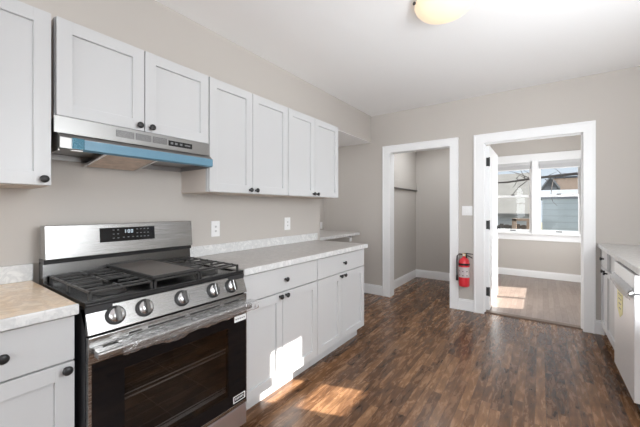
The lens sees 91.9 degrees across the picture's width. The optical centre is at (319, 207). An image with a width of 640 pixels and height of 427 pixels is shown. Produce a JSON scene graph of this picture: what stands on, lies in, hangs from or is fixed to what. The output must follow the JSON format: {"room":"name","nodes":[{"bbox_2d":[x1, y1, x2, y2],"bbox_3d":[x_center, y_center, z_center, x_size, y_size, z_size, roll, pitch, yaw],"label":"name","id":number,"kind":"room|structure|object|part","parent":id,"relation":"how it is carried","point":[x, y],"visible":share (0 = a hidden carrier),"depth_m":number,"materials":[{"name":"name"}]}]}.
{"room":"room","nodes":[
{"label":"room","id":0,"kind":"room"},
{"bbox_2d":[0,0,370,283],"bbox_3d":[-1.469,-0.041,1.563,0.120,2.620,7.500,0,0,36],"label":"wall","id":1,"kind":"structure","parent":0,"point":[77,194],"depth_m":2.07,"materials":[{"name":"beige paint"}]},
{"bbox_2d":[0,263,32,284],"bbox_3d":[-1.542,0.314,1.338,0.020,0.082,0.449,0,0,36],"label":"backsplash","id":2,"kind":"structure","parent":1,"relation":"attached to","point":[23,272],"depth_m":1.47,"materials":[{"name":"stone"}]},
{"bbox_2d":[0,0,50,188],"bbox_3d":[-1.385,-0.467,1.267,0.355,0.748,0.376,0,0,36],"label":"upper cabinet","id":3,"kind":"object","parent":1,"relation":"attached to","point":[25,29],"visible":1,"depth_m":1.27,"materials":[{"name":"white paint"}]},
{"bbox_3d":[-1.414,-0.097,1.288,0.278,0.008,0.373,0,0,36],"label":"panel","id":4,"kind":"part","parent":3,"relation":"part of","materials":[{"name":"brown wood"}]},
{"bbox_3d":[-1.162,-0.122,1.303,0.033,0.032,0.032,0,0,36],"label":"knob","id":5,"kind":"part","parent":3,"relation":"part of","materials":[{"name":"black metal"}]},
{"bbox_2d":[51,16,208,143],"bbox_3d":[-1.046,-0.622,1.741,0.355,0.438,0.764,0,0,36],"label":"upper cabinet","id":6,"kind":"object","parent":1,"relation":"attached to","point":[97,77],"visible":0.93,"depth_m":1.57,"materials":[{"name":"white paint"}]},
{"bbox_3d":[-0.952,-0.624,1.674,0.020,0.434,0.764,0,0,36],"label":"frame","id":7,"kind":"part","parent":6,"relation":"part of","materials":[{"name":"white paint"}]},
{"bbox_3d":[-1.050,-0.623,1.503,0.020,0.431,0.367,0,0,36],"label":"door","id":8,"kind":"part","parent":6,"relation":"part of","materials":[{"name":"white paint"}]},
{"bbox_3d":[-0.939,-0.432,1.614,0.033,0.032,0.032,0,0,36],"label":"knob","id":9,"kind":"part","parent":6,"relation":"part of","materials":[{"name":"black metal"}]},
{"bbox_3d":[-0.903,-0.432,1.665,0.033,0.032,0.032,0,0,36],"label":"knob","id":10,"kind":"part","parent":6,"relation":"part of","materials":[{"name":"black metal"}]},
{"bbox_3d":[-0.828,-0.623,1.813,0.020,0.431,0.388,0,0,36],"label":"door","id":11,"kind":"part","parent":6,"relation":"part of","materials":[{"name":"white paint"}]},
{"bbox_2d":[51,114,212,171],"bbox_3d":[-1.042,-0.313,1.732,0.371,0.181,0.773,0,0,36],"label":"range hood","id":12,"kind":"object","parent":1,"relation":"attached to","point":[99,145],"visible":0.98,"depth_m":1.60,"materials":[{"name":"metal"}]},
{"bbox_3d":[-1.153,-0.248,1.590,0.302,0.052,0.012,0,0,36],"label":"filter rail","id":13,"kind":"part","parent":12,"relation":"part of","materials":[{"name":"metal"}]},
{"bbox_2d":[116,130,133,138],"bbox_3d":[-0.982,-0.370,1.560,0.001,0.033,0.083,0,0,36],"label":"vent grille","id":14,"kind":"object","parent":12,"relation":"attached to","point":[120,134],"depth_m":1.56,"materials":[{"name":"metal"}]},
{"bbox_3d":[-0.928,-0.366,1.641,0.007,0.075,0.756,0,0,36],"label":"panel","id":15,"kind":"part","parent":12,"relation":"part of","materials":[{"name":"metal"}]},
{"bbox_2d":[136,133,150,141],"bbox_3d":[-0.930,-0.370,1.632,0.001,0.033,0.077,0,0,36],"label":"vent grille","id":16,"kind":"object","parent":12,"relation":"attached to","point":[140,137],"depth_m":1.63,"materials":[{"name":"metal"}]},
{"bbox_3d":[-1.009,-0.248,1.792,0.302,0.052,0.012,0,0,36],"label":"filter rail","id":17,"kind":"part","parent":12,"relation":"part of","materials":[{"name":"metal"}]},
{"bbox_2d":[153,136,166,144],"bbox_3d":[-0.880,-0.370,1.702,0.001,0.033,0.077,0,0,36],"label":"vent grille","id":18,"kind":"object","parent":12,"relation":"attached to","point":[157,140],"depth_m":1.70,"materials":[{"name":"metal"}]},
{"bbox_2d":[211,221,219,236],"bbox_3d":[-0.804,0.161,2.382,0.008,0.120,0.076,0,0,36],"label":"wall outlet","id":19,"kind":"object","parent":1,"relation":"attached to","point":[215,225],"visible":1,"depth_m":2.38,"materials":[{"name":"white plastic"}]},
{"bbox_2d":[181,77,287,196],"bbox_3d":[-0.603,-0.471,2.361,0.355,0.740,0.754,0,0,36],"label":"upper cabinet","id":20,"kind":"object","parent":1,"relation":"attached to","point":[248,132],"visible":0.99,"depth_m":2.21,"materials":[{"name":"white paint"}]},
{"bbox_3d":[-0.606,-0.471,2.124,0.020,0.734,0.360,0,0,36],"label":"door","id":21,"kind":"part","parent":20,"relation":"part of","materials":[{"name":"white paint"}]},
{"bbox_3d":[-0.632,-0.104,2.381,0.278,0.008,0.751,0,0,36],"label":"panel","id":22,"kind":"part","parent":20,"relation":"part of","materials":[{"name":"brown wood"}]},
{"bbox_3d":[-0.510,-0.473,2.294,0.020,0.736,0.754,0,0,36],"label":"frame","id":23,"kind":"part","parent":20,"relation":"part of","materials":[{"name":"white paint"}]},
{"bbox_3d":[-0.387,-0.471,2.430,0.020,0.734,0.385,0,0,36],"label":"door","id":24,"kind":"part","parent":20,"relation":"part of","materials":[{"name":"white paint"}]},
{"bbox_2d":[190,233,317,256],"bbox_3d":[-0.495,0.317,2.804,0.020,0.076,1.588,0,0,36],"label":"backsplash","id":25,"kind":"structure","parent":1,"relation":"attached to","point":[196,251],"depth_m":2.62,"materials":[{"name":"stone"}]},
{"bbox_2d":[284,217,289,229],"bbox_3d":[-0.321,0.156,3.058,0.008,0.122,0.084,0,0,36],"label":"wall outlet","id":26,"kind":"object","parent":1,"relation":"attached to","point":[286,220],"visible":1,"depth_m":3.05,"materials":[{"name":"white plastic"}]},
{"bbox_2d":[267,108,337,198],"bbox_3d":[-0.155,-0.471,2.989,0.355,0.740,0.786,0,0,36],"label":"upper cabinet","id":27,"kind":"object","parent":1,"relation":"attached to","point":[312,142],"visible":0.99,"depth_m":2.85,"materials":[{"name":"white paint"}]},
{"bbox_3d":[-0.183,-0.104,3.010,0.278,0.008,0.783,0,0,36],"label":"panel","id":28,"kind":"part","parent":27,"relation":"part of","materials":[{"name":"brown wood"}]},
{"bbox_3d":[-0.164,-0.471,2.743,0.020,0.734,0.370,0,0,36],"label":"door","id":29,"kind":"part","parent":27,"relation":"part of","materials":[{"name":"white paint"}]},
{"bbox_3d":[0.064,-0.471,3.062,0.020,0.734,0.407,0,0,36],"label":"door","id":30,"kind":"part","parent":27,"relation":"part of","materials":[{"name":"white paint"}]},
{"bbox_2d":[320,199,323,240],"bbox_3d":[-0.396,0.153,4.526,0.120,2.232,1.430,0,0,36],"label":"wall","id":31,"kind":"structure","parent":0,"point":[321,200],"depth_m":5.04,"materials":[{"name":"beige paint"}]},
{"bbox_2d":[320,230,359,241],"bbox_3d":[-0.083,0.411,4.216,0.751,0.116,1.231,0,0,36],"label":"countertop","id":32,"kind":"structure","parent":31,"relation":"attached to","point":[324,235],"depth_m":4.27,"materials":[{"name":"stone"}]},
{"bbox_2d":[338,130,370,146],"bbox_3d":[-0.100,-0.966,4.210,0.969,0.006,1.600,0,0,36],"label":"ceiling","id":33,"kind":"structure","parent":0,"point":[344,139],"depth_m":4.42,"materials":[{"name":"white paint"}]},
{"bbox_2d":[155,0,639,116],"bbox_3d":[-0.112,-1.401,0.667,3.370,0.100,7.620,0,0,36],"label":"ceiling","id":34,"kind":"structure","parent":0,"point":[377,57],"depth_m":2.50,"materials":[{"name":"white paint"}]},
{"bbox_2d":[413,0,474,24],"bbox_3d":[0.807,-1.294,2.005,0.368,0.114,0.384,0,0,36],"label":"ceiling lamp","id":35,"kind":"object","parent":34,"relation":"attached to","point":[435,12],"visible":1,"depth_m":1.97,"materials":[{"name":"white glass"}]},
{"bbox_2d":[394,148,449,279],"bbox_3d":[1.794,-0.041,4.909,1.200,2.620,1.500,0,0,36],"label":"wall","id":36,"kind":"structure","parent":0,"point":[422,216],"depth_m":5.47,"materials":[{"name":"beige paint"}]},
{"bbox_2d":[394,179,417,190],"bbox_3d":[1.387,-0.377,5.139,0.030,0.148,1.350,0,0,36],"label":"rail","id":37,"kind":"object","parent":36,"relation":"attached to","point":[398,184],"visible":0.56,"depth_m":5.17,"materials":[{"name":"beige paint"}]},
{"bbox_3d":[1.387,-0.314,5.139,0.030,0.021,1.350,0,0,36],"label":"rail","id":38,"kind":"part","parent":37,"relation":"part of","materials":[{"name":"grey metal"}]},
{"bbox_2d":[394,269,449,288],"bbox_3d":[1.760,1.199,4.860,0.960,0.140,1.380,0,0,36],"label":"baseboard","id":39,"kind":"structure","parent":36,"relation":"attached to","point":[415,273],"depth_m":5.44,"materials":[{"name":"white paint"}]},
{"bbox_2d":[240,274,639,426],"bbox_3d":[0.321,1.319,2.004,4.220,0.100,10.300,0,0,36],"label":"floor","id":40,"kind":"structure","parent":0,"point":[415,360],"depth_m":2.40,"materials":[{"name":"brown wood"}]},
{"bbox_2d":[0,315,73,426],"bbox_3d":[-1.270,0.831,1.170,0.653,0.876,0.391,0,0,36],"label":"base cabinet","id":41,"kind":"object","parent":40,"relation":"on","point":[37,362],"visible":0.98,"depth_m":1.08,"materials":[{"name":"white paint"}]},
{"bbox_3d":[-1.017,0.484,0.990,0.033,0.032,0.032,0,0,36],"label":"knob","id":42,"kind":"part","parent":41,"relation":"part of","materials":[{"name":"black metal"}]},
{"bbox_3d":[-1.038,0.483,1.005,0.020,0.160,0.386,0,0,36],"label":"drawer","id":43,"kind":"part","parent":41,"relation":"part of","materials":[{"name":"white paint"}]},
{"bbox_3d":[-1.038,0.863,1.005,0.020,0.586,0.386,0,0,36],"label":"door","id":44,"kind":"part","parent":41,"relation":"part of","materials":[{"name":"white paint"}]},
{"bbox_2d":[0,263,78,331],"bbox_3d":[-1.286,0.333,1.155,0.650,0.120,0.450,0,0,36],"label":"countertop","id":45,"kind":"structure","parent":41,"relation":"on","point":[23,302],"depth_m":1.16,"materials":[{"name":"beige stone"}]},
{"bbox_3d":[-0.920,0.592,1.126,0.033,0.032,0.032,0,0,36],"label":"knob","id":46,"kind":"part","parent":41,"relation":"part of","materials":[{"name":"black metal"}]},
{"bbox_2d":[39,221,258,426],"bbox_3d":[-0.860,0.678,1.627,0.717,1.182,0.784,0,0,36],"label":"gas range","id":47,"kind":"object","parent":40,"relation":"on","point":[170,351],"visible":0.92,"depth_m":1.55,"materials":[{"name":"metal"}]},
{"bbox_3d":[-0.922,0.357,1.356,0.124,0.021,0.124,0,0,36],"label":"burner","id":48,"kind":"part","parent":47,"relation":"part of","materials":[{"name":"metal"}]},
{"bbox_3d":[-0.814,0.426,1.231,0.033,0.071,0.074,0,0,36],"label":"knob","id":49,"kind":"part","parent":47,"relation":"part of","materials":[{"name":"silver metal"}]},
{"bbox_3d":[-0.805,0.423,1.225,0.036,0.058,0.057,0,0,36],"label":"knob","id":50,"kind":"part","parent":47,"relation":"part of","materials":[{"name":"metal"}]},
{"bbox_2d":[43,262,242,307],"bbox_3d":[-0.883,0.369,1.627,0.550,0.024,0.758,0,0,36],"label":"cooktop","id":51,"kind":"object","parent":47,"relation":"in","point":[137,293],"depth_m":1.43,"materials":[{"name":"black metal"}]},
{"bbox_3d":[-0.749,0.426,1.321,0.033,0.071,0.074,0,0,36],"label":"knob","id":52,"kind":"part","parent":47,"relation":"part of","materials":[{"name":"silver metal"}]},
{"bbox_3d":[-0.741,0.423,1.315,0.036,0.058,0.057,0,0,36],"label":"knob","id":53,"kind":"part","parent":47,"relation":"part of","materials":[{"name":"metal"}]},
{"bbox_2d":[107,258,198,278],"bbox_3d":[-0.890,0.314,1.637,0.500,0.018,0.234,0,0,36],"label":"griddle plate","id":54,"kind":"object","parent":47,"relation":"on","point":[149,268],"visible":1,"depth_m":1.59,"materials":[{"name":"metal"}]},
{"bbox_3d":[-0.669,0.432,1.474,0.082,0.098,0.758,0,0,36],"label":"control panel","id":55,"kind":"part","parent":47,"relation":"part of","materials":[{"name":"metal"}]},
{"bbox_2d":[86,293,258,426],"bbox_3d":[-0.835,0.792,1.610,0.657,0.614,0.783,0,0,36],"label":"oven","id":56,"kind":"object","parent":47,"relation":"in","point":[186,366],"depth_m":1.58,"materials":[{"name":"metal"}]},
{"bbox_3d":[-0.650,0.426,1.460,0.033,0.071,0.074,0,0,36],"label":"knob","id":57,"kind":"part","parent":47,"relation":"part of","materials":[{"name":"silver metal"}]},
{"bbox_3d":[-0.642,0.423,1.454,0.036,0.058,0.057,0,0,36],"label":"knob","id":58,"kind":"part","parent":47,"relation":"part of","materials":[{"name":"metal"}]},
{"bbox_3d":[-0.640,0.357,1.751,0.120,0.021,0.120,0,0,36],"label":"burner","id":59,"kind":"part","parent":47,"relation":"part of","materials":[{"name":"metal"}]},
{"bbox_3d":[-0.551,0.426,1.598,0.033,0.071,0.074,0,0,36],"label":"knob","id":60,"kind":"part","parent":47,"relation":"part of","materials":[{"name":"silver metal"}]},
{"bbox_3d":[-0.543,0.423,1.592,0.036,0.058,0.057,0,0,36],"label":"knob","id":61,"kind":"part","parent":47,"relation":"part of","materials":[{"name":"metal"}]},
{"bbox_3d":[-0.647,1.162,1.459,0.024,0.114,0.754,0,0,36],"label":"storage drawer","id":62,"kind":"part","parent":47,"relation":"part of","materials":[{"name":"metal"}]},
{"bbox_3d":[-0.486,0.426,1.690,0.033,0.071,0.074,0,0,36],"label":"knob","id":63,"kind":"part","parent":47,"relation":"part of","materials":[{"name":"silver metal"}]},
{"bbox_3d":[-0.477,0.423,1.684,0.036,0.058,0.057,0,0,36],"label":"knob","id":64,"kind":"part","parent":47,"relation":"part of","materials":[{"name":"metal"}]},
{"bbox_2d":[244,259,316,409],"bbox_3d":[-0.477,0.831,2.280,0.653,0.876,0.750,0,0,36],"label":"base cabinet","id":65,"kind":"object","parent":40,"relation":"on","point":[282,332],"visible":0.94,"depth_m":2.07,"materials":[{"name":"white paint"}]},
{"bbox_3d":[-0.361,0.863,1.952,0.020,0.586,0.347,0,0,36],"label":"door","id":66,"kind":"part","parent":65,"relation":"part of","materials":[{"name":"white paint"}]},
{"bbox_3d":[-0.245,0.483,2.114,0.020,0.160,0.746,0,0,36],"label":"drawer","id":67,"kind":"part","parent":65,"relation":"part of","materials":[{"name":"white paint"}]},
{"bbox_3d":[-0.143,0.863,2.257,0.020,0.586,0.395,0,0,36],"label":"door","id":68,"kind":"part","parent":65,"relation":"part of","materials":[{"name":"white paint"}]},
{"bbox_2d":[309,249,363,366],"bbox_3d":[-0.030,0.831,2.905,0.653,0.876,0.781,0,0,36],"label":"base cabinet","id":69,"kind":"object","parent":40,"relation":"on","point":[340,277],"visible":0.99,"depth_m":2.68,"materials":[{"name":"white paint"}]},
{"bbox_2d":[190,233,367,275],"bbox_3d":[-0.239,0.336,2.620,0.650,0.114,1.588,0,0,36],"label":"countertop","id":70,"kind":"structure","parent":69,"relation":"on","point":[259,255],"depth_m":2.45,"materials":[{"name":"stone"}]},
{"bbox_3d":[0.080,0.863,2.569,0.020,0.586,0.358,0,0,36],"label":"door","id":71,"kind":"part","parent":69,"relation":"part of","materials":[{"name":"white paint"}]},
{"bbox_3d":[0.201,0.483,2.740,0.020,0.160,0.777,0,0,36],"label":"drawer","id":72,"kind":"part","parent":69,"relation":"part of","materials":[{"name":"white paint"}]},
{"bbox_3d":[0.306,0.863,2.887,0.020,0.586,0.415,0,0,36],"label":"door","id":73,"kind":"part","parent":69,"relation":"part of","materials":[{"name":"white paint"}]},
{"bbox_2d":[599,250,616,348],"bbox_3d":[2.778,0.831,2.551,0.650,0.876,0.944,0,0,36],"label":"base cabinet","id":74,"kind":"object","parent":40,"relation":"on","point":[607,262],"visible":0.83,"depth_m":2.78,"materials":[{"name":"white paint"}]},
{"bbox_3d":[2.712,0.863,2.946,0.020,0.586,0.288,0,0,36],"label":"door","id":75,"kind":"part","parent":74,"relation":"part of","materials":[{"name":"white paint"}]},
{"bbox_3d":[2.694,0.483,2.921,0.020,0.160,0.350,0,0,36],"label":"drawer","id":76,"kind":"part","parent":74,"relation":"part of","materials":[{"name":"white paint"}]},
{"bbox_3d":[2.493,0.863,2.639,0.020,0.586,0.458,0,0,36],"label":"door","id":77,"kind":"part","parent":74,"relation":"part of","materials":[{"name":"white paint"}]},
{"bbox_2d":[597,243,639,275],"bbox_3d":[2.348,0.335,1.938,0.642,0.116,2.449,0,0,36],"label":"countertop","id":78,"kind":"structure","parent":74,"relation":"on","point":[628,255],"depth_m":2.43,"materials":[{"name":"stone"}]},
{"bbox_2d":[610,261,639,409],"bbox_3d":[2.303,0.835,1.924,0.662,0.868,0.610,0,0,36],"label":"dishwasher","id":79,"kind":"object","parent":40,"relation":"on","point":[626,283],"visible":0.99,"depth_m":1.99,"materials":[{"name":"metal"}]},
{"bbox_3d":[2.051,0.514,2.108,0.022,0.025,0.592,0,0,36],"label":"handle","id":80,"kind":"part","parent":79,"relation":"part of","materials":[{"name":"metal"}]},
{"bbox_2d":[324,66,639,334],"bbox_3d":[1.722,-0.041,3.965,4.220,2.620,0.120,0,0,36],"label":"wall","id":81,"kind":"structure","parent":0,"point":[612,99],"depth_m":3.59,"materials":[{"name":"beige paint"}]},
{"bbox_2d":[382,137,458,308],"bbox_3d":[1.358,0.193,4.220,1.019,2.151,0.165,0,0,36],"label":"trim","id":82,"kind":"structure","parent":81,"relation":"attached to","point":[388,152],"depth_m":4.27,"materials":[{"name":"white paint"}]},
{"bbox_2d":[456,253,472,286],"bbox_3d":[1.761,0.750,3.760,0.148,0.407,0.153,0,0,-16],"label":"fire extinguisher","id":83,"kind":"object","parent":81,"relation":"attached to","point":[464,264],"visible":1,"depth_m":3.72,"materials":[{"name":"red metal"}]},
{"bbox_2d":[462,206,471,215],"bbox_3d":[1.815,0.035,3.817,0.118,0.118,0.012,0,0,36],"label":"light switch","id":84,"kind":"object","parent":81,"relation":"attached to","point":[466,210],"visible":1,"depth_m":3.81,"materials":[{"name":"white plastic"}]},
{"bbox_2d":[364,283,604,334],"bbox_3d":[1.451,1.199,4.076,3.410,0.140,0.015,0,0,36],"label":"baseboard","id":85,"kind":"structure","parent":81,"relation":"attached to","point":[464,304],"depth_m":3.83,"materials":[{"name":"white paint"}]},
{"bbox_2d":[484,310,582,329],"bbox_3d":[2.392,1.262,3.523,0.910,0.014,0.110,0,0,36],"label":"trim","id":86,"kind":"structure","parent":81,"relation":"attached to","point":[487,311],"depth_m":3.48,"materials":[{"name":"brown wood"}]},
{"bbox_2d":[474,120,595,333],"bbox_3d":[2.366,0.193,3.500,1.115,2.151,0.165,0,0,36],"label":"trim","id":87,"kind":"structure","parent":81,"relation":"attached to","point":[587,129],"depth_m":3.25,"materials":[{"name":"white paint"}]},
{"bbox_2d":[486,146,500,309],"bbox_3d":[2.341,0.245,4.152,0.096,2.023,0.907,0,0,36],"label":"door","id":88,"kind":"structure","parent":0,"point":[492,227],"depth_m":3.92,"materials":[{"name":"white paint"}]},
{"bbox_3d":[2.344,0.219,4.160,0.010,1.660,0.640,0,0,36],"label":"panel","id":89,"kind":"part","parent":88,"relation":"part of","materials":[{"name":"white paint"}]},
{"bbox_2d":[486,135,580,274],"bbox_3d":[3.335,-0.041,4.546,1.970,2.620,2.700,0,0,36],"label":"wall","id":90,"kind":"structure","parent":0,"point":[546,256],"depth_m":5.59,"materials":[{"name":"beige paint"}]},
{"bbox_2d":[498,161,532,232],"bbox_3d":[3.673,-0.196,5.887,0.660,1.350,0.125,0,0,36],"label":"window","id":91,"kind":"structure","parent":90,"relation":"in","point":[529,230],"depth_m":5.74,"materials":[{"name":"white paint"}]},
{"bbox_2d":[498,162,530,171],"bbox_3d":[3.646,-0.775,5.848,0.570,0.148,0.029,0,0,36],"label":"roller shade","id":92,"kind":"object","parent":91,"relation":"attached to","point":[526,165],"visible":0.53,"depth_m":5.82,"materials":[{"name":"fabric"}]},
{"bbox_3d":[3.646,-0.815,5.848,0.570,0.068,0.029,0,0,36],"label":"head rail","id":93,"kind":"part","parent":92,"relation":"part of","materials":[{"name":"fabric"}]},
{"bbox_3d":[3.645,-0.709,5.847,0.566,0.015,0.026,0,0,36],"label":"rail","id":94,"kind":"part","parent":92,"relation":"part of","materials":[{"name":"white plastic"}]},
{"bbox_3d":[3.666,0.105,5.877,0.590,0.687,0.030,0,0,36],"label":"sash","id":95,"kind":"part","parent":91,"relation":"part of","materials":[{"name":"white paint"}]},
{"bbox_3d":[3.686,-0.520,5.905,0.590,0.643,0.030,0,0,36],"label":"sash","id":96,"kind":"part","parent":91,"relation":"part of","materials":[{"name":"white paint"}]},
{"bbox_2d":[498,150,580,242],"bbox_3d":[3.941,-0.196,5.606,1.478,1.580,0.090,0,0,36],"label":"trim","id":97,"kind":"structure","parent":90,"relation":"attached to","point":[576,238],"depth_m":5.61,"materials":[{"name":"white paint"}]},
{"bbox_2d":[498,267,580,282],"bbox_3d":[3.308,1.206,4.491,1.750,0.125,2.580,0,0,36],"label":"baseboard","id":98,"kind":"structure","parent":90,"relation":"attached to","point":[508,271],"depth_m":5.58,"materials":[{"name":"white paint"}]},
{"bbox_2d":[538,158,580,234],"bbox_3d":[4.236,-0.196,5.484,0.665,1.350,0.125,0,0,36],"label":"window","id":99,"kind":"structure","parent":90,"relation":"in","point":[579,168],"depth_m":5.44,"materials":[{"name":"white paint"}]},
{"bbox_3d":[4.249,-0.520,5.503,0.595,0.643,0.030,0,0,36],"label":"sash","id":100,"kind":"part","parent":99,"relation":"part of","materials":[{"name":"white paint"}]},
{"bbox_3d":[4.229,0.105,5.474,0.595,0.687,0.030,0,0,36],"label":"sash","id":101,"kind":"part","parent":99,"relation":"part of","materials":[{"name":"white paint"}]},
{"bbox_2d":[539,159,580,168],"bbox_3d":[4.209,-0.775,5.446,0.580,0.148,0.029,0,0,36],"label":"roller shade","id":102,"kind":"object","parent":99,"relation":"attached to","point":[567,163],"visible":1,"depth_m":5.43,"materials":[{"name":"fabric"}]},
{"bbox_3d":[4.208,-0.709,5.445,0.576,0.015,0.026,0,0,36],"label":"rail","id":103,"kind":"part","parent":102,"relation":"part of","materials":[{"name":"white plastic"}]},
{"bbox_3d":[4.209,-0.815,5.446,0.580,0.068,0.029,0,0,36],"label":"head rail","id":104,"kind":"part","parent":102,"relation":"part of","materials":[{"name":"fabric"}]},
{"label":"outside","id":105,"kind":"structure","parent":0,"visible":0},
{"bbox_3d":[27.979,2.319,21.172,65.000,0.100,52.950,0,0,36],"label":"ground","id":106,"kind":"structure","parent":105,"visible":0},
{"bbox_2d":[498,224,525,228],"bbox_3d":[4.132,1.349,9.083,3.250,1.840,0.090,0,0,36],"label":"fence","id":107,"kind":"object","parent":106,"relation":"on","point":[506,226],"visible":0.03,"depth_m":8.32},
{"bbox_2d":[498,173,528,228],"bbox_3d":[4.789,0.444,14.605,9.200,3.650,3.700,0,0,36],"label":"neighbor house","id":108,"kind":"structure","parent":106,"relation":"on","point":[517,207],"depth_m":11.37,"materials":[{"name":"grey"}]},
{"bbox_2d":[512,218,528,228],"bbox_3d":[5.238,1.274,8.078,0.380,1.990,0.100,0,0,36],"label":"frame","id":109,"kind":"object","parent":106,"relation":"on","point":[514,220],"visible":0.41,"depth_m":8.10,"materials":[{"name":"brown wood"}]},
{"bbox_2d":[498,168,577,202],"bbox_3d":[6.653,-0.980,7.523,0.947,6.521,4.918,0,0,-44],"label":"bare tree","id":110,"kind":"object","parent":106,"relation":"on","point":[574,173],"visible":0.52,"depth_m":8.03,"materials":[{"name":"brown plant"}]},
{"bbox_2d":[541,178,559,189],"bbox_3d":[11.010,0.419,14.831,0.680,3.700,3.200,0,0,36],"label":"neighbor house","id":111,"kind":"structure","parent":106,"relation":"on","point":[547,185],"depth_m":13.61,"materials":[{"name":"grey"}]},
{"bbox_2d":[541,189,577,230],"bbox_3d":[9.104,0.869,7.589,6.020,2.800,1.900,0,0,36],"label":"neighbor house","id":112,"kind":"structure","parent":106,"relation":"on","point":[562,214],"depth_m":8.38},
{"bbox_2d":[553,176,577,189],"bbox_3d":[17.919,0.119,18.497,6.460,4.300,9.200,0,0,36],"label":"neighbor house","id":113,"kind":"structure","parent":106,"relation":"on","point":[571,182],"depth_m":16.38,"materials":[{"name":"grey"}]}
]}

